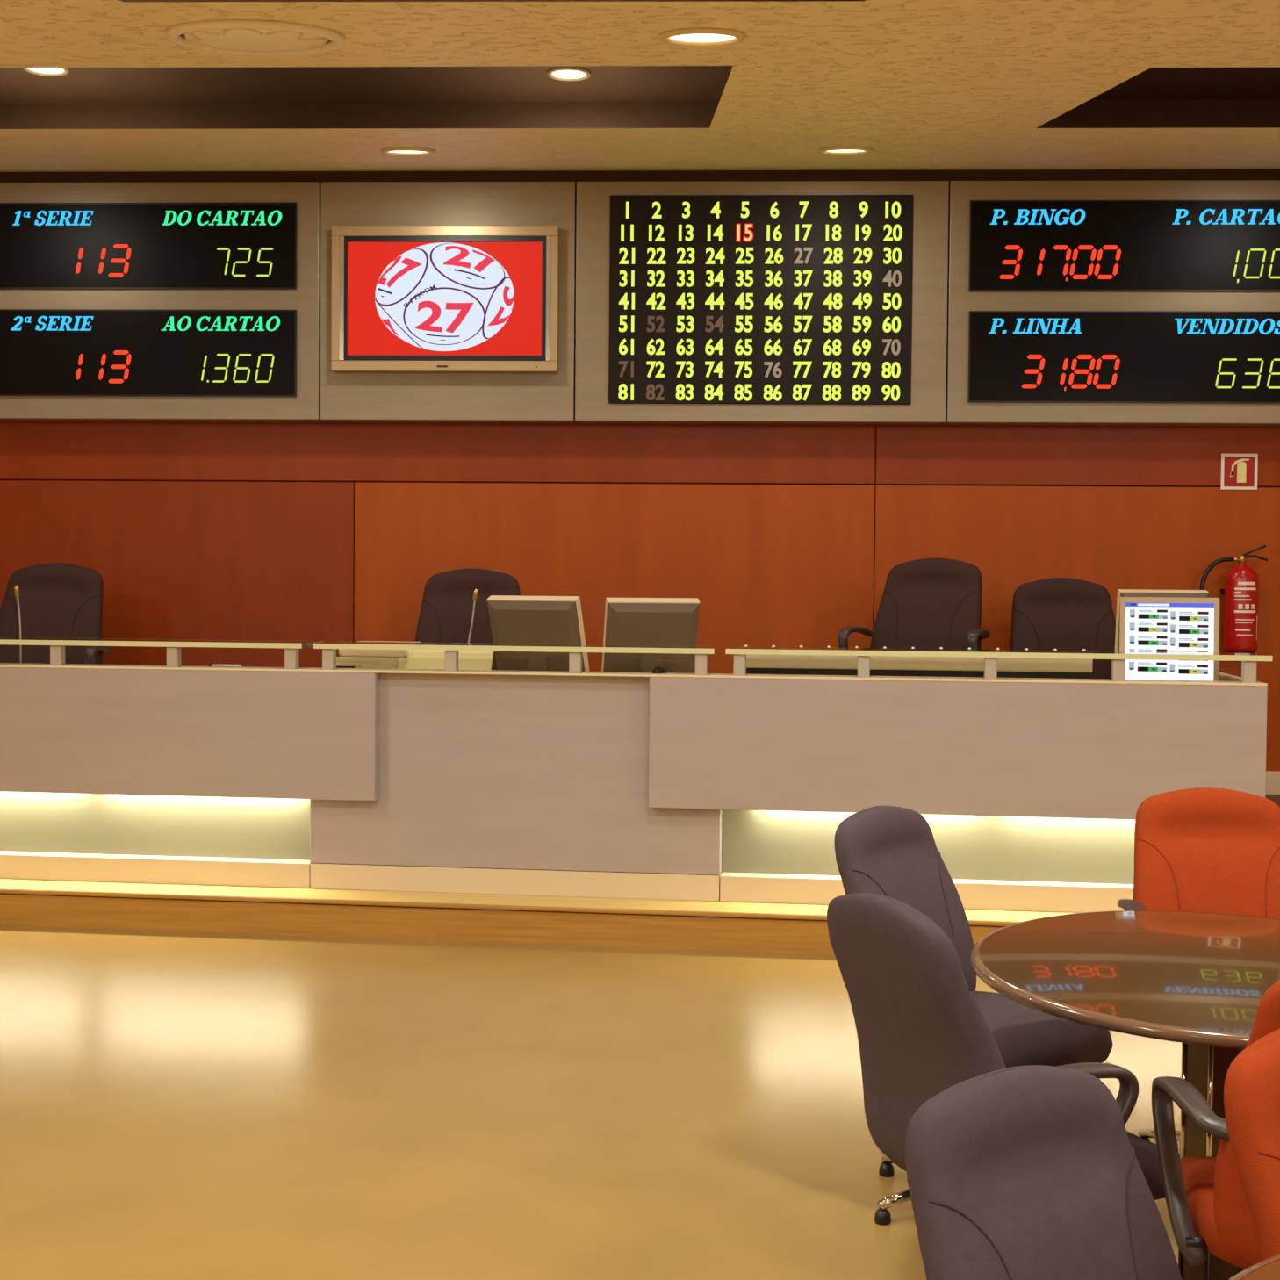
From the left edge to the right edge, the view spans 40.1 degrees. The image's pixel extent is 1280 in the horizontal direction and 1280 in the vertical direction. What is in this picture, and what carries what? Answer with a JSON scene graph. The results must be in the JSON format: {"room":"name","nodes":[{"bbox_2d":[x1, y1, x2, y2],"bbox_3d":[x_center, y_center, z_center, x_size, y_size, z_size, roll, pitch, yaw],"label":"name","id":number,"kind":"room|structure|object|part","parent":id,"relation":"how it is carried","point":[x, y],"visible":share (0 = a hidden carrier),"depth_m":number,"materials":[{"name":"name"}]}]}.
{"room":"games hall","nodes":[
{"label":"games hall","id":0,"kind":"room"},
{"bbox_2d":[0,925,1181,1279],"bbox_3d":[-0.394,1.514,2.766,10.200,0.100,13.800,1,2,2],"label":"floor","id":1,"kind":"structure","parent":0,"point":[175,1105],"depth_m":5.16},
{"bbox_2d":[0,878,1074,954],"bbox_3d":[-0.277,1.224,7.971,9.800,0.168,0.800,1,2,7],"label":"platform","id":2,"kind":"object","parent":1,"relation":"on","point":[795,928],"depth_m":7.69,"materials":[{"name":"brown wood"}]},
{"bbox_2d":[0,637,1272,913],"bbox_3d":[-0.765,0.565,8.379,7.010,1.117,1.182,1,2,7],"label":"counter","id":3,"kind":"object","parent":2,"relation":"on","point":[1030,792],"depth_m":7.80,"materials":[{"name":"beige laminate"}]},
{"bbox_2d":[14,584,21,662],"bbox_3d":[-2.996,-0.054,8.499,0.100,0.425,0.111,1,2,7],"label":"microphone","id":4,"kind":"object","parent":3,"relation":"on","point":[16,587],"visible":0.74,"depth_m":8.48,"materials":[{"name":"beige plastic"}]},
{"bbox_3d":[-2.674,0.069,8.062,0.060,0.093,0.060,1,2,7],"label":"shelf post","id":5,"kind":"part","parent":3,"relation":"part of","materials":[{"name":"silver metal"}]},
{"bbox_2d":[0,637,323,648],"bbox_3d":[-2.868,0.005,8.215,2.770,0.023,0.324,1,2,7],"label":"glass shelf","id":6,"kind":"object","parent":3,"relation":"attached to","point":[54,643],"depth_m":7.99,"materials":[{"name":"green"}]},
{"bbox_3d":[-2.121,0.076,7.989,0.060,0.093,0.060,1,2,7],"label":"shelf post","id":7,"kind":"part","parent":3,"relation":"part of","materials":[{"name":"silver metal"}]},
{"bbox_3d":[-2.739,0.411,8.121,3.160,0.573,0.160,1,2,7],"label":"panel","id":8,"kind":"part","parent":3,"relation":"part of","materials":[{"name":"beige wood"}]},
{"bbox_2d":[208,663,241,666],"bbox_3d":[-1.902,0.116,8.053,0.160,0.011,0.011,1,2,11],"label":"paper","id":9,"kind":"object","parent":3,"relation":"on","point":[210,665],"visible":1,"depth_m":8.05,"materials":[{"name":"white paper"}]},
{"bbox_3d":[-1.571,0.083,7.917,0.060,0.093,0.060,1,2,7],"label":"shelf post","id":10,"kind":"part","parent":3,"relation":"part of","materials":[{"name":"silver metal"}]},
{"bbox_3d":[-1.397,0.085,7.894,0.060,0.093,0.060,1,2,7],"label":"shelf post","id":11,"kind":"part","parent":3,"relation":"part of","materials":[{"name":"silver metal"}]},
{"bbox_2d":[336,640,420,668],"bbox_3d":[-1.254,0.096,8.335,0.330,0.165,0.510,1,2,7],"label":"printer","id":12,"kind":"object","parent":3,"relation":"on","point":[349,657],"visible":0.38,"depth_m":8.16,"materials":[{"name":"beige plastic"}]},
{"bbox_2d":[360,664,396,668],"bbox_3d":[-1.205,0.151,8.103,0.160,0.070,0.060,1,2,7],"label":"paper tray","id":13,"kind":"object","parent":12,"relation":"on","point":[385,666],"depth_m":8.08,"materials":[{"name":"beige"}]},
{"bbox_3d":[-1.239,0.043,8.412,0.320,0.065,0.350,1,2,7],"label":"lid","id":14,"kind":"part","parent":12,"relation":"part of","materials":[{"name":"beige plastic"}]},
{"bbox_2d":[404,649,493,669],"bbox_3d":[-0.897,0.113,8.219,0.410,0.143,0.113,1,2,7],"label":"paper pad","id":15,"kind":"object","parent":3,"relation":"on","point":[415,658],"visible":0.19,"depth_m":8.23,"materials":[{"name":"yellow paper"}]},
{"bbox_3d":[-0.839,0.092,7.821,0.060,0.093,0.060,1,2,7],"label":"shelf post","id":16,"kind":"part","parent":3,"relation":"part of","materials":[{"name":"silver metal"}]},
{"bbox_2d":[467,589,478,642],"bbox_3d":[-0.827,-0.033,8.416,0.124,0.425,0.111,1,2,8],"label":"microphone","id":17,"kind":"object","parent":3,"relation":"on","point":[475,592],"visible":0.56,"depth_m":8.38,"materials":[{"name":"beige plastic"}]},
{"bbox_3d":[-0.564,0.586,7.887,1.867,0.873,0.095,1,2,7],"label":"panel","id":18,"kind":"part","parent":3,"relation":"part of","materials":[{"name":"beige wood"}]},
{"bbox_2d":[317,641,720,653],"bbox_3d":[-0.548,0.033,7.910,1.800,0.023,0.324,1,2,7],"label":"glass shelf","id":19,"kind":"object","parent":3,"relation":"attached to","point":[328,647],"depth_m":7.78,"materials":[{"name":"green"}]},
{"bbox_2d":[487,595,589,671],"bbox_3d":[-0.471,-0.011,8.286,0.455,0.394,0.240,1,2,20],"label":"monitor","id":20,"kind":"object","parent":3,"relation":"on","point":[546,620],"visible":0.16,"depth_m":8.21,"materials":[{"name":"beige plastic"}]},
{"bbox_3d":[-0.284,0.098,7.748,0.060,0.093,0.060,1,2,7],"label":"shelf post","id":21,"kind":"part","parent":3,"relation":"part of","materials":[{"name":"silver metal"}]},
{"bbox_2d":[601,597,699,673],"bbox_3d":[0.045,-0.003,8.220,0.435,0.390,0.238,0,2,-9],"label":"monitor","id":22,"kind":"object","parent":3,"relation":"on","point":[628,621],"visible":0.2,"depth_m":8.14,"materials":[{"name":"beige plastic"}]},
{"bbox_2d":[652,665,666,673],"bbox_3d":[0.086,0.131,7.791,0.060,0.031,0.110,1,2,17],"label":"computer mouse","id":23,"kind":"object","parent":3,"relation":"on","point":[658,669],"visible":1,"depth_m":7.76,"materials":[{"name":"black plastic"}]},
{"bbox_3d":[0.268,0.105,7.675,0.060,0.093,0.060,1,2,7],"label":"shelf post","id":24,"kind":"part","parent":3,"relation":"part of","materials":[{"name":"silver metal"}]},
{"bbox_3d":[0.435,0.107,7.653,0.060,0.093,0.060,1,2,7],"label":"shelf post","id":25,"kind":"part","parent":3,"relation":"part of","materials":[{"name":"beige wood"}]},
{"bbox_3d":[0.966,0.114,7.583,0.060,0.093,0.060,1,2,7],"label":"shelf post","id":26,"kind":"part","parent":3,"relation":"part of","materials":[{"name":"beige wood"}]},
{"bbox_2d":[744,644,1093,678],"bbox_3d":[1.244,0.119,8.011,1.580,0.179,0.180,1,2,7],"label":"rack","id":27,"kind":"object","parent":3,"relation":"on","point":[807,665],"visible":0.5,"depth_m":7.92,"materials":[{"name":"beige"}]},
{"bbox_3d":[1.339,0.461,7.585,2.600,0.573,0.160,1,2,7],"label":"panel","id":28,"kind":"part","parent":3,"relation":"part of","materials":[{"name":"beige wood"}]},
{"bbox_3d":[1.500,0.120,7.513,0.060,0.093,0.060,1,2,7],"label":"shelf post","id":29,"kind":"part","parent":3,"relation":"part of","materials":[{"name":"beige wood"}]},
{"bbox_2d":[726,646,1270,655],"bbox_3d":[1.526,0.059,7.637,2.285,0.023,0.324,1,2,7],"label":"glass shelf","id":30,"kind":"object","parent":3,"relation":"attached to","point":[737,650],"depth_m":7.55,"materials":[{"name":"green"}]},
{"bbox_3d":[2.027,0.127,7.444,0.060,0.093,0.060,1,2,7],"label":"shelf post","id":31,"kind":"part","parent":3,"relation":"part of","materials":[{"name":"beige wood"}]},
{"bbox_2d":[1114,589,1208,651],"bbox_3d":[2.385,-0.007,8.039,0.400,0.447,0.220,1,2,2],"label":"monitor","id":32,"kind":"object","parent":3,"relation":"on","point":[1121,593],"visible":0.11,"depth_m":7.99,"materials":[{"name":"beige plastic"}]},
{"bbox_2d":[1119,596,1219,680],"bbox_3d":[2.350,0.017,7.801,0.425,0.413,0.220,1,2,15],"label":"monitor","id":33,"kind":"object","parent":3,"relation":"on","point":[1146,623],"visible":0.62,"depth_m":7.78,"materials":[{"name":"beige plastic"}]},
{"bbox_3d":[2.690,0.669,7.967,0.016,0.990,1.100,1,2,7],"label":"panel","id":34,"kind":"part","parent":3,"relation":"part of","materials":[{"name":"brown wood"}]},
{"bbox_3d":[2.558,0.133,7.374,0.060,0.093,0.060,1,2,7],"label":"shelf post","id":35,"kind":"part","parent":3,"relation":"part of","materials":[{"name":"beige wood"}]},
{"bbox_2d":[834,805,1113,1225],"bbox_3d":[0.848,0.933,4.446,0.628,0.980,0.614,2,2,40],"label":"swivel chair","id":36,"kind":"object","parent":1,"relation":"on","point":[892,852],"visible":0.44,"depth_m":4.48,"materials":[{"name":"grey fabric"}]},
{"bbox_3d":[0.749,1.352,4.548,0.052,0.072,0.294,-1,2,-44],"label":"leg","id":37,"kind":"part","parent":36,"relation":"part of","materials":[{"name":"silver metal"}]},
{"bbox_3d":[0.717,1.357,4.357,0.294,0.072,0.052,0,2,-26],"label":"leg","id":38,"kind":"part","parent":36,"relation":"part of","materials":[{"name":"silver metal"}]},
{"bbox_3d":[0.685,0.723,4.570,0.208,0.570,0.476,2,2,40],"label":"backrest","id":39,"kind":"part","parent":36,"relation":"part of","materials":[{"name":"grey fabric"}]},
{"bbox_3d":[0.891,0.987,4.400,0.500,0.111,0.490,2,2,40],"label":"seat","id":40,"kind":"part","parent":36,"relation":"part of","materials":[{"name":"grey fabric"}]},
{"bbox_2d":[826,892,1164,1200],"bbox_3d":[0.726,0.971,3.518,0.646,0.959,0.632,0,2,-23],"label":"swivel chair","id":41,"kind":"object","parent":1,"relation":"on","point":[922,1031],"visible":0.59,"depth_m":3.36,"materials":[{"name":"grey fabric"}]},
{"bbox_3d":[0.536,0.782,3.420,0.211,0.578,0.483,0,2,-23],"label":"backrest","id":42,"kind":"part","parent":41,"relation":"part of","materials":[{"name":"grey fabric"}]},
{"bbox_3d":[0.788,1.042,3.538,0.507,0.112,0.497,0,2,-23],"label":"seat","id":43,"kind":"part","parent":41,"relation":"part of","materials":[{"name":"grey fabric"}]},
{"bbox_3d":[0.784,0.943,3.241,0.299,0.314,0.069,0,2,-14],"label":"armrest","id":44,"kind":"part","parent":41,"relation":"part of","materials":[{"name":"grey plastic"}]},
{"bbox_2d":[905,1064,1182,1279],"bbox_3d":[0.640,1.044,2.173,0.553,0.893,0.616,-1,2,-34],"label":"swivel chair","id":45,"kind":"object","parent":1,"relation":"on","point":[1031,1172],"visible":1,"depth_m":2.34,"materials":[{"name":"grey fabric"}]},
{"bbox_2d":[970,910,1279,1279],"bbox_3d":[1.246,1.061,3.783,1.062,0.771,1.061,1,2,2],"label":"round table","id":46,"kind":"object","parent":1,"relation":"on","point":[1197,981],"visible":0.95,"depth_m":3.72,"materials":[{"name":"laminate"}]},
{"bbox_2d":[1117,787,1279,1157],"bbox_3d":[1.583,0.923,4.635,0.618,1.000,0.672,1,2,2],"label":"swivel chair","id":47,"kind":"object","parent":1,"relation":"on","point":[1213,850],"visible":0.38,"depth_m":4.84,"materials":[{"name":"orange fabric"}]},
{"bbox_3d":[1.321,0.855,4.722,0.068,0.310,0.294,1,2,12],"label":"armrest","id":48,"kind":"part","parent":47,"relation":"part of","materials":[{"name":"grey plastic"}]},
{"bbox_3d":[1.480,1.351,4.770,0.052,0.072,0.294,-1,2,-36],"label":"leg","id":49,"kind":"part","parent":47,"relation":"part of","materials":[{"name":"silver metal"}]},
{"bbox_3d":[1.592,0.702,4.859,0.476,0.570,0.208,1,2,2],"label":"backrest","id":50,"kind":"part","parent":47,"relation":"part of","materials":[{"name":"orange fabric"}]},
{"bbox_2d":[1151,980,1279,1269],"bbox_3d":[1.258,0.994,3.218,0.612,0.940,0.669,1,2,2],"label":"swivel chair","id":51,"kind":"object","parent":1,"relation":"on","point":[1208,1209],"visible":0.73,"depth_m":3.12,"materials":[{"name":"orange fabric"}]},
{"bbox_3d":[0.981,0.960,3.152,0.068,0.310,0.294,0,2,-7],"label":"armrest","id":52,"kind":"part","parent":51,"relation":"part of","materials":[{"name":"grey plastic"}]},
{"bbox_3d":[1.248,1.065,3.264,0.490,0.111,0.500,1,2,2],"label":"seat","id":53,"kind":"part","parent":51,"relation":"part of","materials":[{"name":"orange fabric"}]},
{"bbox_3d":[1.238,0.816,2.983,0.476,0.570,0.208,1,2,2],"label":"backrest","id":54,"kind":"part","parent":51,"relation":"part of","materials":[{"name":"orange fabric"}]},
{"bbox_2d":[1223,1028,1279,1260],"bbox_3d":[1.097,1.021,2.258,0.564,0.941,0.630,-1,2,-38],"label":"swivel chair","id":55,"kind":"object","parent":1,"relation":"on","point":[1252,1082],"visible":0.99,"depth_m":2.34,"materials":[{"name":"orange fabric"}]},
{"bbox_2d":[1228,1253,1279,1279],"bbox_3d":[1.066,1.127,1.734,1.022,0.760,1.022,1,2,2],"label":"round table","id":56,"kind":"object","parent":1,"relation":"on","point":[1269,1269],"visible":1,"depth_m":2.07,"materials":[{"name":"laminate"}]},
{"bbox_2d":[0,421,1279,771],"bbox_3d":[-0.072,-0.842,9.632,10.200,4.200,0.120,1,2,2],"label":"wall","id":57,"kind":"structure","parent":0,"point":[782,535],"depth_m":9.58,"materials":[{"name":"brown wood"}]},
{"bbox_2d":[0,181,324,422],"bbox_3d":[-2.894,-1.839,9.583,2.339,1.274,0.155,1,2,2],"label":"panel","id":58,"kind":"object","parent":57,"relation":"attached to","point":[305,407],"visible":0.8,"depth_m":9.49,"materials":[{"name":"beige wood"}]},
{"bbox_2d":[0,309,296,396],"bbox_3d":[-2.693,-1.552,9.498,1.686,0.467,0.013,1,2,2],"label":"scoreboard","id":59,"kind":"object","parent":58,"relation":"attached to","point":[44,352],"visible":1,"depth_m":9.49,"materials":[{"name":"black plastic"}]},
{"bbox_2d":[0,202,296,289],"bbox_3d":[-2.688,-2.127,9.480,1.686,0.462,0.013,1,2,2],"label":"scoreboard","id":60,"kind":"object","parent":58,"relation":"attached to","point":[136,246],"visible":1,"depth_m":9.47,"materials":[{"name":"black plastic"}]},
{"bbox_3d":[-2.997,0.076,9.737,2.839,1.911,0.020,1,2,2],"label":"wood panel","id":61,"kind":"part","parent":57,"relation":"part of","materials":[{"name":"brown wood"}]},
{"bbox_3d":[-1.564,-1.263,9.634,5.686,0.782,0.020,1,2,2],"label":"wood panel","id":62,"kind":"part","parent":57,"relation":"part of","materials":[{"name":"brown wood"}]},
{"bbox_2d":[320,181,576,423],"bbox_3d":[-1.033,-1.821,9.502,1.371,1.274,0.155,1,2,2],"label":"panel","id":63,"kind":"object","parent":57,"relation":"attached to","point":[345,397],"visible":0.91,"depth_m":9.43,"materials":[{"name":"beige wood"}]},
{"bbox_2d":[330,225,559,373],"bbox_3d":[-1.042,-1.821,9.385,1.212,0.772,0.078,1,2,2],"label":"television","id":64,"kind":"object","parent":63,"relation":"attached to","point":[406,298],"visible":1,"depth_m":9.36,"materials":[{"name":"beige"}]},
{"bbox_2d":[377,268,484,340],"bbox_3d":[-1.115,-1.789,9.371,0.577,0.379,0.001,1,2,2],"label":"print","id":65,"kind":"object","parent":64,"relation":"attached to","point":[413,304],"depth_m":9.37,"materials":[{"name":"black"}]},
{"bbox_2d":[374,242,514,351],"bbox_3d":[-1.043,-1.831,9.368,0.747,0.577,0.001,1,2,2],"label":"picture","id":66,"kind":"object","parent":64,"relation":"attached to","point":[493,273],"depth_m":9.37},
{"bbox_3d":[-0.154,0.103,9.613,2.842,1.911,0.020,1,2,2],"label":"wood panel","id":67,"kind":"part","parent":57,"relation":"part of","materials":[{"name":"brown wood"}]},
{"bbox_2d":[0,169,1279,186],"bbox_3d":[-0.064,-2.475,9.457,10.200,0.076,0.130,1,2,2],"label":"trim","id":68,"kind":"structure","parent":57,"relation":"attached to","point":[909,175],"depth_m":9.38,"materials":[{"name":"brown"}]},
{"bbox_2d":[575,180,949,424],"bbox_3d":[0.646,-1.805,9.429,1.975,1.274,0.155,1,2,2],"label":"panel","id":69,"kind":"object","parent":57,"relation":"attached to","point":[931,198],"visible":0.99,"depth_m":9.35,"materials":[{"name":"beige wood"}]},
{"bbox_2d":[608,194,913,404],"bbox_3d":[0.639,-1.810,9.342,1.607,1.105,0.017,1,2,2],"label":"board","id":70,"kind":"object","parent":69,"relation":"attached to","point":[714,298],"visible":1,"depth_m":9.34,"materials":[{"name":"black plastic"}]},
{"bbox_3d":[2.691,0.130,9.489,2.844,1.911,0.020,1,2,2],"label":"wood panel","id":71,"kind":"part","parent":57,"relation":"part of","materials":[{"name":"brown wood"}]},
{"bbox_3d":[2.702,-1.223,9.448,2.844,0.782,0.020,1,2,2],"label":"wood panel","id":72,"kind":"part","parent":57,"relation":"part of","materials":[{"name":"brown wood"}]},
{"bbox_2d":[943,179,1279,426],"bbox_3d":[2.756,-1.785,9.336,2.233,1.274,0.155,1,2,2],"label":"panel","id":73,"kind":"object","parent":57,"relation":"attached to","point":[960,301],"visible":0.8,"depth_m":9.28,"materials":[{"name":"beige wood"}]},
{"bbox_2d":[967,310,1279,403],"bbox_3d":[2.620,-1.492,9.266,1.761,0.481,0.013,1,2,2],"label":"scoreboard","id":74,"kind":"object","parent":73,"relation":"attached to","point":[1015,356],"visible":1,"depth_m":9.27,"materials":[{"name":"black plastic"}]},
{"bbox_2d":[968,200,1279,291],"bbox_3d":[2.620,-2.077,9.249,1.757,0.476,0.013,1,2,2],"label":"scoreboard","id":75,"kind":"object","parent":73,"relation":"attached to","point":[1015,245],"visible":1,"depth_m":9.25,"materials":[{"name":"black plastic"}]},
{"bbox_2d":[1199,545,1267,653],"bbox_3d":[3.150,-0.218,9.350,0.359,0.578,0.196,1,2,2],"label":"fire extinguisher","id":76,"kind":"object","parent":57,"relation":"attached to","point":[1241,581],"visible":0.8,"depth_m":9.27,"materials":[{"name":"red metal"}]},
{"bbox_3d":[3.264,-0.462,9.321,0.135,0.086,0.027,1,2,7],"label":"handle","id":77,"kind":"part","parent":76,"relation":"part of","materials":[{"name":"black plastic"}]},
{"bbox_2d":[1220,453,1258,489],"bbox_3d":[3.215,-0.903,9.421,0.192,0.192,0.008,1,2,2],"label":"fire extinguisher sign","id":78,"kind":"object","parent":57,"relation":"attached to","point":[1239,471],"visible":1,"depth_m":9.42,"materials":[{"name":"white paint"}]},
{"bbox_2d":[1265,771,1279,794],"bbox_3d":[-0.088,0.737,9.607,10.200,0.125,0.025,1,2,2],"label":"baseboard","id":79,"kind":"structure","parent":57,"relation":"attached to","point":[1272,778],"depth_m":9.44,"materials":[{"name":"beige wood"}]},
{"bbox_2d":[0,0,1279,172],"bbox_3d":[-0.365,-2.090,2.657,10.200,1.288,13.800,1,2,2],"label":"ceiling","id":80,"kind":"structure","parent":0,"point":[921,84],"depth_m":7.68,"materials":[{"name":"paint"}]},
{"bbox_2d":[21,67,69,76],"bbox_3d":[-2.945,-2.829,8.700,0.226,0.013,0.226,1,2,2],"label":"recessed light","id":81,"kind":"object","parent":80,"relation":"in","point":[40,71],"visible":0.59,"depth_m":8.74,"materials":[{"name":"beige glass"}]},
{"bbox_2d":[165,19,345,55],"bbox_3d":[-1.142,-1.790,5.225,0.523,0.090,0.518,1,2,12],"label":"ceiling vent","id":82,"kind":"object","parent":80,"relation":"in","point":[228,36],"visible":1,"depth_m":5.14,"materials":[{"name":"white paint"}]},
{"bbox_2d":[381,147,435,155],"bbox_3d":[-1.109,-2.338,8.403,0.261,0.047,0.259,1,2,7],"label":"recessed light","id":83,"kind":"object","parent":80,"relation":"in","point":[398,151],"visible":1,"depth_m":8.38,"materials":[{"name":"beige glass"}]},
{"bbox_2d":[546,66,590,81],"bbox_3d":[-0.353,-2.808,8.716,0.218,0.013,0.218,1,2,2],"label":"recessed light","id":84,"kind":"object","parent":80,"relation":"in","point":[567,74],"visible":0.98,"depth_m":8.71,"materials":[{"name":"beige glass"}]},
{"bbox_2d":[659,28,745,46],"bbox_3d":[0.185,-1.789,5.210,0.255,0.046,0.253,1,2,7],"label":"recessed light","id":85,"kind":"object","parent":80,"relation":"in","point":[696,37],"visible":1,"depth_m":5.20,"materials":[{"name":"beige glass"}]},
{"bbox_2d":[818,146,872,154],"bbox_3d":[0.974,-2.320,8.324,0.257,0.046,0.255,1,2,7],"label":"recessed light","id":86,"kind":"object","parent":80,"relation":"in","point":[834,150],"visible":1,"depth_m":8.30,"materials":[{"name":"beige glass"}]},
{"bbox_2d":[720,794,1279,874],"bbox_3d":[-0.130,1.056,8.714,10.200,0.460,1.830,1,2,2],"label":"trim","id":87,"kind":"structure","parent":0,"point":[1276,798],"depth_m":9.28,"materials":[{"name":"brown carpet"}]},
{"bbox_2d":[0,562,110,664],"bbox_3d":[-3.042,0.207,8.714,0.758,1.190,0.799,1,2,2],"label":"swivel chair","id":88,"kind":"object","parent":87,"relation":"on","point":[56,600],"visible":0.49,"depth_m":8.93,"materials":[{"name":"fabric"}]},
{"bbox_3d":[-2.708,0.204,8.781,0.081,0.368,0.350,0,2,-7],"label":"armrest","id":89,"kind":"part","parent":88,"relation":"part of","materials":[{"name":"grey plastic"}]},
{"bbox_2d":[414,568,520,669],"bbox_3d":[-0.889,0.234,8.620,0.758,1.178,0.799,1,2,2],"label":"swivel chair","id":90,"kind":"object","parent":87,"relation":"on","point":[447,605],"visible":0.16,"depth_m":8.87,"materials":[{"name":"fabric"}]},
{"bbox_2d":[838,557,990,649],"bbox_3d":[1.306,0.217,8.564,0.758,1.250,0.799,1,2,27],"label":"swivel chair","id":91,"kind":"object","parent":87,"relation":"on","point":[932,602],"visible":0.41,"depth_m":8.74,"materials":[{"name":"fabric"}]},
{"bbox_3d":[1.082,0.116,8.771,0.081,0.368,0.350,2,2,37],"label":"armrest","id":92,"kind":"part","parent":91,"relation":"part of","materials":[{"name":"grey plastic"}]},
{"bbox_3d":[1.637,0.130,8.482,0.081,0.368,0.350,1,2,18],"label":"armrest","id":93,"kind":"part","parent":91,"relation":"part of","materials":[{"name":"grey plastic"}]},
{"bbox_2d":[1009,577,1115,679],"bbox_3d":[2.096,0.272,8.551,0.758,1.154,0.799,1,2,2],"label":"swivel chair","id":94,"kind":"object","parent":87,"relation":"on","point":[1060,614],"visible":0.25,"depth_m":8.79,"materials":[{"name":"fabric"}]}
]}

